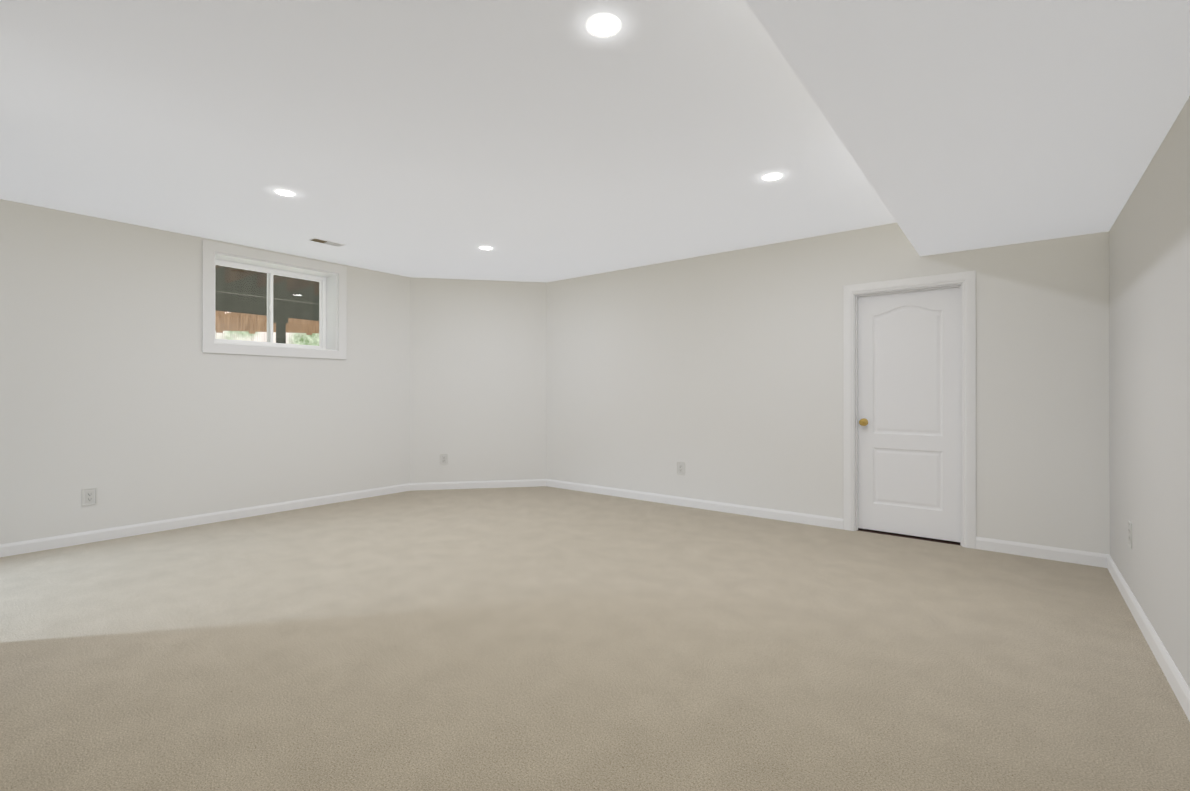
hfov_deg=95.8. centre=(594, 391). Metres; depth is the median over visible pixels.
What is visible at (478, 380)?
wall
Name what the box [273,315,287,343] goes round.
post
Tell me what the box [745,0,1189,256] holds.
ceiling
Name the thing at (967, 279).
door frame
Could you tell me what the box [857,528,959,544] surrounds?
threshold
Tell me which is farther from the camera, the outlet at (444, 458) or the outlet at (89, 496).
the outlet at (444, 458)
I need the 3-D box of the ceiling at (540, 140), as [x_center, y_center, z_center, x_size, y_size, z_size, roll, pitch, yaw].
[-1.877,-1.472,2.334,7.869,0.120,10.775,0,0,38]
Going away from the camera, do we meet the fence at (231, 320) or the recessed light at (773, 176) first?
the recessed light at (773, 176)
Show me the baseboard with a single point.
(1174, 677)
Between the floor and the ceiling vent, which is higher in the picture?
the ceiling vent
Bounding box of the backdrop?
[215,331,318,345]
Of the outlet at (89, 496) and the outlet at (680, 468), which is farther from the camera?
the outlet at (680, 468)
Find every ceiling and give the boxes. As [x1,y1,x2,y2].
[0,0,896,281]
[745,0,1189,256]
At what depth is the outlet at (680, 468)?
5.71 m
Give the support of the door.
in the wall at (721, 375)
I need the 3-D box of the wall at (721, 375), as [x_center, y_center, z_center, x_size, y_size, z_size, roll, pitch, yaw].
[1.594,-0.096,5.278,5.609,2.620,0.140,0,0,38]
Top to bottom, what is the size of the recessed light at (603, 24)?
0.006 m
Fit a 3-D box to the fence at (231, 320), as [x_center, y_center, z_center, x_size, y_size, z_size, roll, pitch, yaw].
[-6.476,-1.158,9.474,0.240,0.800,11.000,0,0,38]
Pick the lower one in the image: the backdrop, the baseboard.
the baseboard
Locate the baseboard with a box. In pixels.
[0,479,1189,721]
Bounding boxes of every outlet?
[82,487,97,505]
[440,454,447,464]
[677,462,684,474]
[1128,521,1131,548]
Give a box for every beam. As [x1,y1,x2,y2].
[215,267,318,320]
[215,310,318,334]
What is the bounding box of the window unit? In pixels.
[202,240,346,359]
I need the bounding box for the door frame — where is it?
[843,271,975,548]
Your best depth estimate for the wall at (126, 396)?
4.63 m
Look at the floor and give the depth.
2.42 m
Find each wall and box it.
[0,199,409,543]
[410,277,546,482]
[547,223,1109,554]
[1109,96,1189,687]
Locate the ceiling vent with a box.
[310,238,344,246]
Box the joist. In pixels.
[215,265,318,294]
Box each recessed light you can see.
[273,189,296,196]
[478,246,493,249]
[584,12,622,37]
[761,172,783,180]
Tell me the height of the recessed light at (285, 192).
0.006 m
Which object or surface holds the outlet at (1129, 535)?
attached to the wall at (1149, 347)
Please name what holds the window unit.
in the wall at (126, 396)
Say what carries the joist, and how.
attached to the beam at (301, 311)
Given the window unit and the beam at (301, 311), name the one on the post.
the beam at (301, 311)
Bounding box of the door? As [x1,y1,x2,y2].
[858,287,959,541]
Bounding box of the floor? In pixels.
[0,486,1189,790]
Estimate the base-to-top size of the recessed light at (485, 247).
0.006 m

